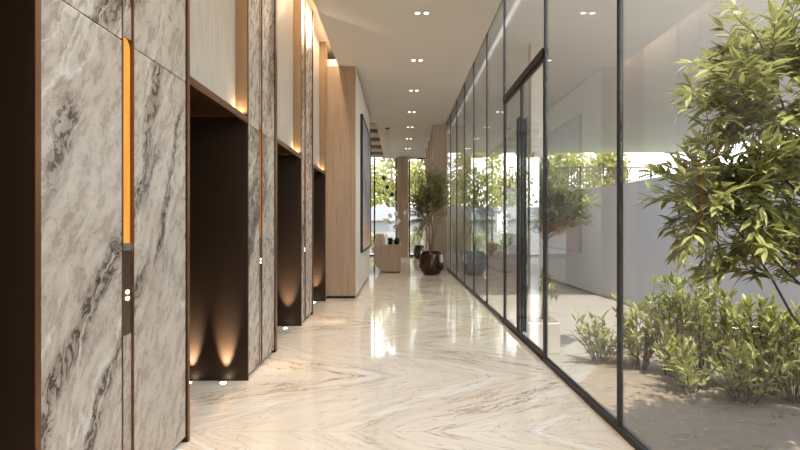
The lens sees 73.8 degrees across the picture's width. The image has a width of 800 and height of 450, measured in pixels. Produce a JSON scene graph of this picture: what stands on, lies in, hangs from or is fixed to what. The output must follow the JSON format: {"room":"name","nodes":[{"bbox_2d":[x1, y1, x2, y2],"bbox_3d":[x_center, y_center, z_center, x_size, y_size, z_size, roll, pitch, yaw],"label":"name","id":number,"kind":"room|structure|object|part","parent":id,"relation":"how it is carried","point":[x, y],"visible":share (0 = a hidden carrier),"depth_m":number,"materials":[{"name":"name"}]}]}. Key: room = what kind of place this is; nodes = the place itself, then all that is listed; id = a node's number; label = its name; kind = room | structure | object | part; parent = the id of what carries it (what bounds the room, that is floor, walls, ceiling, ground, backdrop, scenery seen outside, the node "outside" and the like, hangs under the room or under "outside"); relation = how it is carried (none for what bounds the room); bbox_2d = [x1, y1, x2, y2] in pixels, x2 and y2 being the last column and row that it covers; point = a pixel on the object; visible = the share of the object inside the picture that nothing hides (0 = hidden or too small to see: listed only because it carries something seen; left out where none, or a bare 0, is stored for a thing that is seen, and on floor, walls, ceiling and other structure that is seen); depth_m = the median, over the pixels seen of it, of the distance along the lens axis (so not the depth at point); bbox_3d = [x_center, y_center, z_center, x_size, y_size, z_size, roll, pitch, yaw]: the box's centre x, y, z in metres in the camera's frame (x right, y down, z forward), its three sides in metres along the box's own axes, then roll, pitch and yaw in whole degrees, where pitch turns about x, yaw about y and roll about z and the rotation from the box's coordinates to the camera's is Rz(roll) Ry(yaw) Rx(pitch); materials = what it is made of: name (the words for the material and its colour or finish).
{"room":"lobby","nodes":[
{"label":"lobby","id":0,"kind":"room"},
{"bbox_2d":[326,46,369,298],"bbox_3d":[-1.687,-0.910,11.366,1.826,4.420,4.468,0,0,0],"label":"wall","id":1,"kind":"structure","parent":0,"point":[347,269],"depth_m":9.40,"materials":[{"name":"brown wood"}]},
{"bbox_3d":[-1.640,-0.935,9.266,0.720,4.370,0.268,0,0,0],"label":"return panel","id":2,"kind":"part","parent":1,"relation":"part of","materials":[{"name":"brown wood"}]},
{"bbox_3d":[-1.694,-0.775,9.415,1.813,4.050,0.030,0,0,0],"label":"wood panel","id":3,"kind":"part","parent":1,"relation":"part of","materials":[{"name":"brown wood"}]},
{"bbox_3d":[-0.780,-0.775,9.414,0.013,4.050,0.032,0,0,0],"label":"corner trim","id":4,"kind":"part","parent":1,"relation":"part of","materials":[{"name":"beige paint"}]},
{"bbox_3d":[-1.688,-0.750,11.515,1.825,4.000,4.170,0,0,0],"label":"plaster panel","id":5,"kind":"part","parent":1,"relation":"part of","materials":[{"name":"beige paint"}]},
{"bbox_2d":[360,114,370,252],"bbox_3d":[-0.750,-0.815,11.900,0.050,2.710,3.000,0,0,0],"label":"painting","id":6,"kind":"object","parent":1,"relation":"attached to","point":[365,139],"visible":1,"depth_m":11.43,"materials":[{"name":"black metal"}]},
{"bbox_2d":[173,256,634,449],"bbox_3d":[-2.380,1.400,9.150,7.640,0.200,26.700,0,0,0],"label":"floor","id":7,"kind":"structure","parent":0,"point":[415,360],"depth_m":4.24,"materials":[{"name":"beige stone"}]},
{"bbox_2d":[41,0,184,449],"bbox_3d":[-1.639,-0.910,2.535,0.723,4.420,1.303,0,0,0],"label":"stone pier","id":8,"kind":"object","parent":7,"relation":"on","point":[113,71],"visible":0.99,"depth_m":2.37,"materials":[{"name":"grey stone"}]},
{"bbox_3d":[-1.294,-0.927,2.458,0.034,4.385,0.008,0,0,0],"label":"slot trim","id":9,"kind":"part","parent":8,"relation":"part of","materials":[{"name":"brown metal"}]},
{"bbox_3d":[-1.298,0.318,2.508,0.027,0.395,0.092,0,0,0],"label":"call panel","id":10,"kind":"part","parent":8,"relation":"part of","materials":[{"name":"black metal"}]},
{"bbox_3d":[-1.294,-0.927,2.558,0.034,4.385,0.008,0,0,0],"label":"slot trim","id":11,"kind":"part","parent":8,"relation":"part of","materials":[{"name":"brown metal"}]},
{"bbox_2d":[249,0,273,373],"bbox_3d":[-1.639,-0.910,4.950,0.723,4.420,0.960,0,0,0],"label":"stone pier","id":12,"kind":"object","parent":7,"relation":"on","point":[261,12],"visible":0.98,"depth_m":4.94,"materials":[{"name":"grey stone"}]},
{"bbox_3d":[-1.294,-0.927,4.856,0.034,4.385,0.008,0,0,0],"label":"slot trim","id":13,"kind":"part","parent":12,"relation":"part of","materials":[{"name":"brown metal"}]},
{"bbox_3d":[-1.298,0.318,4.900,0.027,0.395,0.080,0,0,0],"label":"call panel","id":14,"kind":"part","parent":12,"relation":"part of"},
{"bbox_3d":[-1.294,-0.927,4.944,0.034,4.385,0.008,0,0,0],"label":"slot trim","id":15,"kind":"part","parent":12,"relation":"part of","materials":[{"name":"brown metal"}]},
{"bbox_2d":[302,0,311,321],"bbox_3d":[-1.639,-0.910,7.320,0.723,4.420,0.880,0,0,0],"label":"stone pier","id":16,"kind":"object","parent":7,"relation":"on","point":[306,9],"visible":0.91,"depth_m":7.30,"materials":[{"name":"grey stone"}]},
{"bbox_3d":[-1.294,-0.927,7.126,0.034,4.385,0.008,0,0,0],"label":"slot trim","id":17,"kind":"part","parent":16,"relation":"part of","materials":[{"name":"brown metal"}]},
{"bbox_3d":[-1.294,-0.927,7.219,0.034,4.385,0.008,0,0,0],"label":"slot trim","id":18,"kind":"part","parent":16,"relation":"part of","materials":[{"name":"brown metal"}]},
{"bbox_2d":[370,157,396,255],"bbox_3d":[-3.065,-0.910,22.200,5.870,4.420,0.060,0,0,0],"label":"window","id":19,"kind":"structure","parent":7,"relation":"on","point":[374,157],"depth_m":22.17,"materials":[{"name":"brown metal"}]},
{"bbox_2d":[374,233,400,272],"bbox_3d":[-0.345,0.770,15.697,0.740,1.060,2.405,0,0,0],"label":"reception desk","id":20,"kind":"object","parent":7,"relation":"on","point":[387,258],"visible":0.94,"depth_m":14.50,"materials":[{"name":"brown wood"}]},
{"bbox_2d":[387,236,393,244],"bbox_3d":[-0.275,0.428,14.730,0.267,0.224,0.293,0,0,22],"label":"vase","id":21,"kind":"object","parent":20,"relation":"on","point":[390,240],"visible":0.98,"depth_m":14.70,"materials":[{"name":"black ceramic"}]},
{"bbox_2d":[381,242,400,245],"bbox_3d":[-0.245,0.555,15.697,0.540,0.030,2.405,0,0,0],"label":"countertop","id":22,"kind":"structure","parent":20,"relation":"on","point":[393,244],"depth_m":14.49,"materials":[{"name":"brown wood"}]},
{"bbox_2d":[383,210,406,240],"bbox_3d":[-0.137,0.064,14.964,0.555,0.952,0.444,0,0,37],"label":"orchid","id":23,"kind":"object","parent":20,"relation":"on","point":[390,215],"visible":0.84,"depth_m":14.95,"materials":[{"name":"white plant"}]},
{"bbox_2d":[393,237,400,244],"bbox_3d":[-0.111,0.427,14.798,0.295,0.227,0.251,0,0,16],"label":"vase","id":24,"kind":"object","parent":20,"relation":"on","point":[396,240],"visible":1,"depth_m":14.73,"materials":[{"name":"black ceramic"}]},
{"bbox_2d":[397,157,407,256],"bbox_3d":[0.110,-0.750,22.090,0.460,4.100,0.420,0,0,0],"label":"column","id":25,"kind":"structure","parent":7,"relation":"on","point":[402,162],"depth_m":21.88,"materials":[{"name":"beige stone"}]},
{"bbox_2d":[409,158,424,255],"bbox_3d":[0.859,-0.750,22.200,0.998,4.100,0.060,0,0,0],"label":"window","id":26,"kind":"structure","parent":7,"relation":"on","point":[409,158],"depth_m":22.17,"materials":[{"name":"brown metal"}]},
{"bbox_2d":[413,245,424,257],"bbox_3d":[0.745,1.050,20.900,0.450,0.500,0.450,0,0,0],"label":"planter","id":27,"kind":"object","parent":7,"relation":"on","point":[417,250],"visible":0.89,"depth_m":20.73,"materials":[{"name":"ceramic"}]},
{"bbox_2d":[412,226,424,245],"bbox_3d":[0.749,0.429,20.897,0.596,0.850,0.666,0,0,0],"label":"potted shrub","id":28,"kind":"object","parent":27,"relation":"on","point":[422,234],"visible":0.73,"depth_m":20.89,"materials":[{"name":"green plant"}]},
{"bbox_2d":[425,148,427,250],"bbox_3d":[1.130,-0.750,19.725,0.360,4.100,0.450,0,0,0],"label":"pillar","id":29,"kind":"structure","parent":7,"relation":"on","point":[426,150],"depth_m":19.50,"materials":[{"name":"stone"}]},
{"bbox_2d":[428,141,429,250],"bbox_3d":[1.127,-0.750,17.925,0.365,4.100,0.450,0,0,0],"label":"pillar","id":30,"kind":"structure","parent":7,"relation":"on","point":[428,141],"depth_m":17.70,"materials":[{"name":"wood"}]},
{"bbox_2d":[430,133,431,244],"bbox_3d":[1.130,-0.750,16.525,0.360,4.100,0.450,0,0,0],"label":"pillar","id":31,"kind":"structure","parent":7,"relation":"on","point":[431,133],"depth_m":16.60,"materials":[{"name":"wood"}]},
{"bbox_2d":[419,251,443,274],"bbox_3d":[0.826,0.995,13.970,0.650,0.610,0.650,0,0,0],"label":"planter","id":32,"kind":"object","parent":7,"relation":"on","point":[430,263],"visible":0.98,"depth_m":13.71,"materials":[{"name":"ceramic"}]},
{"bbox_2d":[405,160,450,251],"bbox_3d":[0.730,-0.462,13.943,1.221,2.455,1.000,0,0,0],"label":"tree","id":33,"kind":"object","parent":32,"relation":"on","point":[432,194],"visible":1,"depth_m":13.89,"materials":[{"name":"green plant"}]},
{"bbox_2d":[432,126,446,270],"bbox_3d":[1.120,-0.750,15.225,0.380,4.100,0.450,0,0,0],"label":"pillar","id":34,"kind":"structure","parent":7,"relation":"on","point":[439,133],"depth_m":15.00,"materials":[{"name":"beige wood"}]},
{"bbox_2d":[308,0,502,88],"bbox_3d":[-2.370,-3.785,9.200,7.660,1.330,26.800,0,0,0],"label":"roof","id":35,"kind":"structure","parent":0,"point":[319,30],"depth_m":8.59,"materials":[{"name":"paint"}]},
{"bbox_2d":[313,0,501,157],"bbox_3d":[-2.466,-2.860,9.100,7.468,0.120,26.600,0,0,0],"label":"ceiling","id":36,"kind":"structure","parent":0,"point":[381,38],"depth_m":8.60,"materials":[{"name":"paint"}]},
{"bbox_2d":[370,123,376,128],"bbox_3d":[-3.333,-2.950,15.025,5.335,0.340,0.850,0,0,0],"label":"ceiling beam","id":37,"kind":"structure","parent":36,"relation":"attached to","point":[372,125],"depth_m":15.04,"materials":[{"name":"brown wood"}]},
{"bbox_2d":[370,129,378,137],"bbox_3d":[-3.333,-2.950,16.525,5.335,0.340,0.850,0,0,0],"label":"ceiling beam","id":38,"kind":"structure","parent":36,"relation":"attached to","point":[373,132],"depth_m":16.19,"materials":[{"name":"brown wood"}]},
{"bbox_2d":[371,138,380,144],"bbox_3d":[-3.333,-2.950,18.125,5.335,0.340,0.850,0,0,0],"label":"ceiling beam","id":39,"kind":"structure","parent":36,"relation":"attached to","point":[374,141],"depth_m":17.75,"materials":[{"name":"brown wood"}]},
{"bbox_2d":[371,145,381,151],"bbox_3d":[-3.333,-2.950,19.825,5.335,0.340,0.850,0,0,0],"label":"ceiling beam","id":40,"kind":"structure","parent":36,"relation":"attached to","point":[374,148],"depth_m":19.40,"materials":[{"name":"brown wood"}]},
{"bbox_2d":[371,151,383,156],"bbox_3d":[-3.333,-2.950,21.525,5.335,0.340,0.850,0,0,0],"label":"ceiling beam","id":41,"kind":"structure","parent":36,"relation":"attached to","point":[373,154],"depth_m":21.10,"materials":[{"name":"brown wood"}]},
{"bbox_2d":[382,128,393,196],"bbox_3d":[-0.350,-1.807,15.400,0.351,1.986,0.150,0,0,0],"label":"pendant lamp","id":42,"kind":"object","parent":36,"relation":"hanging from","point":[383,177],"visible":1,"depth_m":15.37,"materials":[{"name":"black metal"}]},
{"bbox_2d":[445,0,651,449],"bbox_3d":[1.388,-0.910,9.000,0.060,4.420,26.438,0,0,0],"label":"wall","id":43,"kind":"structure","parent":0,"point":[454,122],"depth_m":5.05,"materials":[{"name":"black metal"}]},
{"bbox_3d":[1.388,-0.910,15.250,0.012,4.340,1.260,0,0,0],"label":"pane","id":44,"kind":"part","parent":43,"relation":"part of","materials":[{"name":"clear glass"}]},
{"bbox_3d":[1.388,-0.910,13.815,0.012,4.340,1.530,0,0,0],"label":"pane","id":45,"kind":"part","parent":43,"relation":"part of","materials":[{"name":"clear glass"}]},
{"bbox_3d":[1.388,-0.910,12.250,0.012,4.340,1.520,0,0,0],"label":"pane","id":46,"kind":"part","parent":43,"relation":"part of","materials":[{"name":"clear glass"}]},
{"bbox_3d":[1.388,-3.100,9.000,0.040,0.040,26.400,0,0,0],"label":"head rail","id":47,"kind":"part","parent":43,"relation":"part of","materials":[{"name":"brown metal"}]},
{"bbox_2d":[504,84,524,336],"bbox_3d":[1.388,-0.166,6.557,0.102,2.892,0.966,0,0,0],"label":"door","id":48,"kind":"structure","parent":43,"relation":"in","point":[514,328],"depth_m":6.12,"materials":[{"name":"clear glass"}]},
{"bbox_3d":[1.388,-1.599,6.557,0.028,0.025,0.922,0,0,0],"label":"rail","id":49,"kind":"part","parent":48,"relation":"part of","materials":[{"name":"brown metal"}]},
{"bbox_3d":[1.388,1.255,6.557,0.028,0.050,0.922,0,0,0],"label":"rail","id":50,"kind":"part","parent":48,"relation":"part of","materials":[{"name":"brown metal"}]},
{"bbox_3d":[1.363,0.000,6.110,0.051,2.440,0.020,0,0,0],"label":"handle","id":51,"kind":"part","parent":48,"relation":"part of","materials":[{"name":"black metal"}]},
{"bbox_3d":[1.413,0.000,6.110,0.051,2.440,0.020,0,0,0],"label":"handle","id":52,"kind":"part","parent":48,"relation":"part of","materials":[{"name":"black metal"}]},
{"bbox_2d":[518,57,543,357],"bbox_3d":[1.388,-0.166,5.583,0.102,2.892,0.966,0,0,0],"label":"door","id":53,"kind":"structure","parent":43,"relation":"in","point":[524,337],"depth_m":6.02,"materials":[{"name":"clear glass"}]},
{"bbox_3d":[1.363,0.000,6.030,0.051,2.440,0.020,0,0,0],"label":"handle","id":54,"kind":"part","parent":53,"relation":"part of","materials":[{"name":"black metal"}]},
{"bbox_3d":[1.413,0.000,6.030,0.051,2.440,0.020,0,0,0],"label":"handle","id":55,"kind":"part","parent":53,"relation":"part of","materials":[{"name":"black metal"}]},
{"bbox_3d":[1.388,-1.599,5.583,0.028,0.025,0.922,0,0,0],"label":"rail","id":56,"kind":"part","parent":53,"relation":"part of","materials":[{"name":"brown metal"}]},
{"bbox_3d":[1.388,1.255,5.583,0.028,0.050,0.922,0,0,0],"label":"rail","id":57,"kind":"part","parent":53,"relation":"part of","materials":[{"name":"brown metal"}]},
{"bbox_3d":[1.388,1.280,9.000,0.050,0.040,26.400,0,0,0],"label":"rail","id":58,"kind":"part","parent":43,"relation":"part of","materials":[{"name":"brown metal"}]},
{"label":"outside","id":59,"kind":"structure","parent":0,"visible":0},
{"bbox_2d":[370,249,565,279],"bbox_3d":[10.000,1.583,-4.000,100.000,0.235,72.000,0,0,0],"label":"garden","id":60,"kind":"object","parent":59,"point":[557,267],"visible":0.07,"depth_m":20.82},
{"bbox_2d":[371,230,387,251],"bbox_3d":[-1.369,0.850,28.518,1.767,1.254,1.046,0,0,0],"label":"bush","id":61,"kind":"object","parent":60,"relation":"on","point":[372,237],"visible":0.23,"depth_m":28.52,"materials":[{"name":"green plant"}]},
{"bbox_2d":[408,227,424,251],"bbox_3d":[0.739,0.770,28.473,1.588,1.492,1.110,0,0,0],"label":"bush","id":62,"kind":"object","parent":60,"relation":"on","point":[413,237],"visible":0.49,"depth_m":28.44,"materials":[{"name":"green plant"}]},
{"bbox_2d":[461,214,471,244],"bbox_3d":[2.989,0.382,28.612,2.037,2.212,1.058,0,0,0],"label":"bush","id":63,"kind":"object","parent":60,"relation":"on","point":[463,214],"visible":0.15,"depth_m":28.55,"materials":[{"name":"green plant"}]},
{"bbox_2d":[461,212,478,254],"bbox_3d":[2.906,0.437,25.487,1.884,2.133,1.028,0,0,0],"label":"bush","id":64,"kind":"object","parent":60,"relation":"on","point":[462,222],"visible":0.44,"depth_m":25.48,"materials":[{"name":"green plant"}]},
{"bbox_2d":[370,187,601,253],"bbox_3d":[-3.200,-0.200,28.650,33.600,3.400,3.500,0,0,0],"label":"wall","id":65,"kind":"structure","parent":60,"relation":"on","point":[556,243],"depth_m":30.00,"materials":[{"name":"white paint"}]},
{"bbox_2d":[509,166,651,186],"bbox_3d":[9.200,-2.450,27.200,7.280,1.100,0.080,0,0,0],"label":"railing","id":66,"kind":"object","parent":65,"relation":"on","point":[510,167],"visible":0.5,"depth_m":27.18,"materials":[{"name":"metal"}]},
{"bbox_3d":[5.600,-2.450,27.200,0.080,1.100,0.080,0,0,0],"label":"post","id":67,"kind":"part","parent":66,"relation":"part of","materials":[{"name":"concrete"}]},
{"bbox_3d":[6.500,-2.400,27.200,1.540,1.000,0.040,0,0,0],"label":"balustrade","id":68,"kind":"part","parent":66,"relation":"part of","materials":[{"name":"concrete"}]},
{"bbox_3d":[8.300,-2.400,27.200,1.540,1.000,0.040,0,0,0],"label":"balustrade","id":69,"kind":"part","parent":66,"relation":"part of","materials":[{"name":"metal"}]},
{"bbox_3d":[9.200,-2.930,27.200,7.200,0.060,0.060,0,0,0],"label":"handrail","id":70,"kind":"part","parent":66,"relation":"part of","materials":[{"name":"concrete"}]},
{"bbox_3d":[9.200,-2.450,27.200,0.080,1.100,0.080,0,0,0],"label":"post","id":71,"kind":"part","parent":66,"relation":"part of","materials":[{"name":"metal"}]},
{"bbox_3d":[10.100,-2.400,27.200,1.540,1.000,0.040,0,0,0],"label":"balustrade","id":72,"kind":"part","parent":66,"relation":"part of","materials":[{"name":"metal"}]},
{"bbox_3d":[11.000,-2.450,27.200,0.080,1.100,0.080,0,0,0],"label":"post","id":73,"kind":"part","parent":66,"relation":"part of","materials":[{"name":"metal"}]},
{"bbox_3d":[11.900,-2.400,27.200,1.540,1.000,0.040,0,0,0],"label":"balustrade","id":74,"kind":"part","parent":66,"relation":"part of","materials":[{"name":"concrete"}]},
{"bbox_2d":[471,216,506,251],"bbox_3d":[4.934,0.480,28.594,2.407,1.993,1.035,0,0,0],"label":"bush","id":75,"kind":"object","parent":60,"relation":"on","point":[494,216],"visible":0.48,"depth_m":28.59,"materials":[{"name":"green plant"}]},
{"bbox_2d":[469,221,514,255],"bbox_3d":[4.190,0.666,24.519,2.123,1.729,1.097,0,0,0],"label":"bush","id":76,"kind":"object","parent":60,"relation":"on","point":[492,237],"visible":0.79,"depth_m":24.47,"materials":[{"name":"green plant"}]},
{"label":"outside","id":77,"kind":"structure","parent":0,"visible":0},
{"bbox_2d":[497,234,506,248],"bbox_3d":[10.000,1.585,56.300,100.000,0.230,67.400,0,0,0],"label":"lawn","id":78,"kind":"structure","parent":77,"point":[497,234],"depth_m":44.78,"materials":[{"name":"green plant"}]},
{"bbox_2d":[371,173,379,206],"bbox_3d":[-3.433,-2.025,33.844,4.254,7.039,4.450,0,0,14],"label":"street tree","id":79,"kind":"object","parent":78,"relation":"on","point":[372,180],"visible":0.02,"depth_m":34.48,"materials":[{"name":"green plant"}]},
{"bbox_2d":[371,157,423,206],"bbox_3d":[-0.343,-2.699,39.273,5.591,8.372,5.563,0,0,0],"label":"street tree","id":80,"kind":"object","parent":78,"relation":"on","point":[380,184],"visible":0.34,"depth_m":38.36,"materials":[{"name":"green plant"}]},
{"bbox_2d":[408,158,424,206],"bbox_3d":[1.878,-2.084,33.462,3.649,7.141,3.762,0,0,-33],"label":"street tree","id":81,"kind":"object","parent":78,"relation":"on","point":[414,171],"visible":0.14,"depth_m":33.22,"materials":[{"name":"green plant"}]},
{"bbox_2d":[461,153,506,214],"bbox_3d":[5.679,-2.657,39.295,4.918,8.300,5.523,0,0,0],"label":"street tree","id":82,"kind":"object","parent":78,"relation":"on","point":[480,158],"visible":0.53,"depth_m":38.48,"materials":[{"name":"green plant"}]},
{"bbox_2d":[484,153,556,226],"bbox_3d":[7.448,-2.207,33.363,4.415,7.393,4.569,0,0,0],"label":"street tree","id":83,"kind":"object","parent":78,"relation":"on","point":[498,192],"visible":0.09,"depth_m":33.01,"materials":[{"name":"green plant"}]},
{"bbox_2d":[548,153,605,186],"bbox_3d":[12.712,-2.749,39.636,4.827,8.472,5.289,0,0,-19],"label":"street tree","id":84,"kind":"object","parent":78,"relation":"on","point":[563,159],"visible":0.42,"depth_m":38.36,"materials":[{"name":"green plant"}]},
{"bbox_2d":[581,153,631,186],"bbox_3d":[13.134,-1.773,33.766,3.310,6.501,3.407,0,0,0],"label":"street tree","id":85,"kind":"object","parent":78,"relation":"on","point":[602,159],"visible":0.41,"depth_m":33.17,"materials":[{"name":"green plant"}]},
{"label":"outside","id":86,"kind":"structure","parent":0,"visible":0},
{"bbox_2d":[370,254,565,258],"bbox_3d":[10.000,1.455,24.850,80.000,0.030,3.300,0,0,0],"label":"road","id":87,"kind":"structure","parent":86,"point":[467,256],"depth_m":24.36,"materials":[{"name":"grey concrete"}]},
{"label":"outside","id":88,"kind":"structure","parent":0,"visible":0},
{"bbox_2d":[461,261,681,382],"bbox_3d":[2.920,1.525,7.750,2.960,0.150,27.500,0,0,0],"label":"terrace","id":89,"kind":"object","parent":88,"point":[570,297],"visible":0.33,"depth_m":9.60,"materials":[{"name":"beige stone"}]},
{"bbox_2d":[528,43,542,288],"bbox_3d":[3.085,-1.325,12.135,0.270,5.550,0.270,0,0,0],"label":"column","id":90,"kind":"structure","parent":89,"relation":"on","point":[535,82],"depth_m":12.00,"materials":[{"name":"stone"}]},
{"bbox_2d":[462,0,799,152],"bbox_3d":[9.234,-4.275,19.800,15.532,0.350,21.000,0,0,0],"label":"canopy","id":91,"kind":"object","parent":90,"relation":"on","point":[582,34],"visible":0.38,"depth_m":14.05,"materials":[{"name":"white paint"}]},
{"bbox_2d":[524,317,559,353],"bbox_3d":[1.620,1.269,6.160,0.360,0.362,0.360,0,0,0],"label":"stone planter","id":92,"kind":"object","parent":89,"relation":"on","point":[534,324],"visible":0.6,"depth_m":5.98,"materials":[{"name":"stone"}]},
{"bbox_2d":[527,152,601,318],"bbox_3d":[1.901,0.119,6.143,0.946,1.951,0.801,0,0,0],"label":"tree","id":93,"kind":"object","parent":92,"relation":"in","point":[560,213],"visible":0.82,"depth_m":6.06,"materials":[{"name":"green plant"}]},
{"bbox_2d":[566,156,799,357],"bbox_3d":[4.240,0.340,3.650,0.200,2.220,19.300,0,0,0],"label":"wall","id":94,"kind":"structure","parent":89,"relation":"on","point":[591,252],"depth_m":9.25,"materials":[{"name":"white paint"}]},
{"bbox_2d":[578,328,799,449],"bbox_3d":[2.780,1.438,4.200,2.640,0.025,6.400,0,0,0],"label":"soil","id":95,"kind":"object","parent":89,"relation":"on","point":[727,431],"visible":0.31,"depth_m":4.05,"materials":[{"name":"beige soil"}]},
{"bbox_2d":[569,309,631,363],"bbox_3d":[2.103,1.159,5.609,0.747,0.589,0.536,0,0,14],"label":"shrub","id":96,"kind":"object","parent":95,"relation":"on","point":[600,344],"visible":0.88,"depth_m":5.55,"materials":[{"name":"green plant"}]},
{"bbox_2d":[609,292,678,369],"bbox_3d":[2.422,1.073,5.273,0.652,0.760,0.542,0,0,17],"label":"shrub","id":97,"kind":"object","parent":95,"relation":"on","point":[634,350],"visible":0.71,"depth_m":5.27,"materials":[{"name":"green plant"}]},
{"bbox_2d":[631,274,710,376],"bbox_3d":[2.611,0.953,5.027,0.677,0.996,0.618,0,0,0],"label":"shrub","id":98,"kind":"object","parent":95,"relation":"on","point":[669,329],"visible":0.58,"depth_m":5.01,"materials":[{"name":"green plant"}]},
{"bbox_2d":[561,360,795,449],"bbox_3d":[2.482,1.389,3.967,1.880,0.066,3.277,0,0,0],"label":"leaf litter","id":99,"kind":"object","parent":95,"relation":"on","point":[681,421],"visible":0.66,"depth_m":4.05,"materials":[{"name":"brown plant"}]},
{"bbox_2d":[649,332,726,394],"bbox_3d":[2.455,1.201,4.597,0.603,0.506,0.679,0,0,24],"label":"shrub","id":100,"kind":"object","parent":95,"relation":"on","point":[679,369],"visible":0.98,"depth_m":4.59,"materials":[{"name":"green plant"}]},
{"bbox_2d":[665,263,737,378],"bbox_3d":[2.792,0.907,5.011,0.606,1.091,0.678,0,0,13],"label":"shrub","id":101,"kind":"object","parent":95,"relation":"on","point":[702,348],"visible":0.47,"depth_m":4.98,"materials":[{"name":"green plant"}]},
{"bbox_2d":[633,0,799,325],"bbox_3d":[2.330,-0.089,3.148,1.831,3.093,1.089,0,0,0],"label":"tree","id":102,"kind":"object","parent":95,"relation":"on","point":[705,196],"visible":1,"depth_m":2.95,"materials":[{"name":"green plant"}]},
{"bbox_2d":[694,287,783,387],"bbox_3d":[2.947,0.993,4.731,0.752,0.916,0.652,0,0,0],"label":"shrub","id":103,"kind":"object","parent":95,"relation":"on","point":[724,306],"visible":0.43,"depth_m":4.63,"materials":[{"name":"green plant"}]},
{"bbox_2d":[692,333,799,403],"bbox_3d":[2.801,1.176,4.306,0.834,0.556,0.646,0,0,0],"label":"shrub","id":104,"kind":"object","parent":95,"relation":"on","point":[740,365],"visible":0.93,"depth_m":4.25,"materials":[{"name":"green plant"}]},
{"bbox_2d":[725,293,799,395],"bbox_3d":[3.118,1.009,4.465,0.716,0.888,0.537,0,0,15],"label":"shrub","id":105,"kind":"object","parent":95,"relation":"on","point":[761,303],"visible":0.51,"depth_m":4.45,"materials":[{"name":"green plant"}]},
{"bbox_2d":[734,300,799,403],"bbox_3d":[3.165,1.036,4.270,0.694,0.832,0.605,0,0,0],"label":"shrub","id":106,"kind":"object","parent":95,"relation":"on","point":[786,384],"visible":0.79,"depth_m":4.29,"materials":[{"name":"green plant"}]},
{"bbox_3d":[-1.790,-0.910,2.600,1.020,4.420,13.600,0,0,0],"label":"wall","id":107,"kind":"structure","parent":0,"visible":0},
{"bbox_2d":[0,0,40,449],"bbox_3d":[-1.634,-0.910,1.227,0.732,4.420,1.314,0,0,0],"label":"portal","id":108,"kind":"object","parent":107,"relation":"attached to","point":[20,20],"visible":1,"depth_m":1.85,"materials":[{"name":"brown metal"}]},
{"bbox_3d":[-1.270,-0.910,1.869,0.004,4.420,0.030,0,0,0],"label":"edge trim","id":109,"kind":"part","parent":108,"relation":"part of","materials":[{"name":"brown metal"}]},
{"bbox_2d":[181,0,248,441],"bbox_3d":[-1.634,-0.910,3.829,0.732,4.420,1.283,0,0,0],"label":"portal","id":110,"kind":"object","parent":107,"relation":"attached to","point":[216,31],"visible":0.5,"depth_m":4.45,"materials":[{"name":"brown metal"}]},
{"bbox_3d":[-1.270,-0.910,3.202,0.004,4.420,0.030,0,0,0],"label":"edge trim","id":111,"kind":"part","parent":110,"relation":"part of","materials":[{"name":"brown metal"}]},
{"bbox_3d":[-1.386,-2.022,3.833,0.028,2.197,1.233,0,0,0],"label":"transom panel","id":112,"kind":"part","parent":110,"relation":"part of","materials":[{"name":"brown wood"}]},
{"bbox_3d":[-1.323,-2.022,4.447,0.098,2.197,0.006,0,0,0],"label":"return panel","id":113,"kind":"part","parent":110,"relation":"part of","materials":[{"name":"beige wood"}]},
{"bbox_3d":[-1.270,-0.910,4.460,0.004,4.420,0.020,0,0,0],"label":"edge trim","id":114,"kind":"part","parent":110,"relation":"part of","materials":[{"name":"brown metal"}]},
{"bbox_2d":[271,0,301,352],"bbox_3d":[-1.634,-0.910,6.155,0.732,4.420,1.450,0,0,0],"label":"portal","id":115,"kind":"object","parent":107,"relation":"attached to","point":[287,13],"visible":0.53,"depth_m":6.86,"materials":[{"name":"brown metal"}]},
{"bbox_3d":[-1.270,-0.910,5.470,0.004,4.420,0.080,0,0,0],"label":"edge trim","id":116,"kind":"part","parent":115,"relation":"part of","materials":[{"name":"brown metal"}]},
{"bbox_3d":[-1.386,-2.022,6.185,0.028,2.197,1.350,0,0,0],"label":"transom panel","id":117,"kind":"part","parent":115,"relation":"part of","materials":[{"name":"brown wood"}]},
{"bbox_3d":[-1.323,-2.022,6.857,0.098,2.197,0.006,0,0,0],"label":"return panel","id":118,"kind":"part","parent":115,"relation":"part of","materials":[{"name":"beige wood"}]},
{"bbox_3d":[-1.270,-0.910,6.870,0.004,4.420,0.020,0,0,0],"label":"edge trim","id":119,"kind":"part","parent":115,"relation":"part of","materials":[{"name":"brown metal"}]},
{"bbox_2d":[310,11,325,313],"bbox_3d":[-1.634,-0.910,8.445,0.732,4.420,1.370,0,0,0],"label":"portal","id":120,"kind":"object","parent":107,"relation":"attached to","point":[318,48],"visible":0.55,"depth_m":9.07,"materials":[{"name":"brown wood"}]},
{"bbox_3d":[-1.386,-2.022,8.440,0.028,2.197,1.280,0,0,0],"label":"transom panel","id":121,"kind":"part","parent":120,"relation":"part of","materials":[{"name":"brown wood"}]},
{"bbox_3d":[-1.323,-2.022,9.077,0.098,2.197,0.006,0,0,0],"label":"return panel","id":122,"kind":"part","parent":120,"relation":"part of","materials":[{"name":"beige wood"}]},
{"bbox_3d":[-1.270,-0.910,9.095,0.004,4.420,0.030,0,0,0],"label":"edge trim","id":123,"kind":"part","parent":120,"relation":"part of","materials":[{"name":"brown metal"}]}
]}

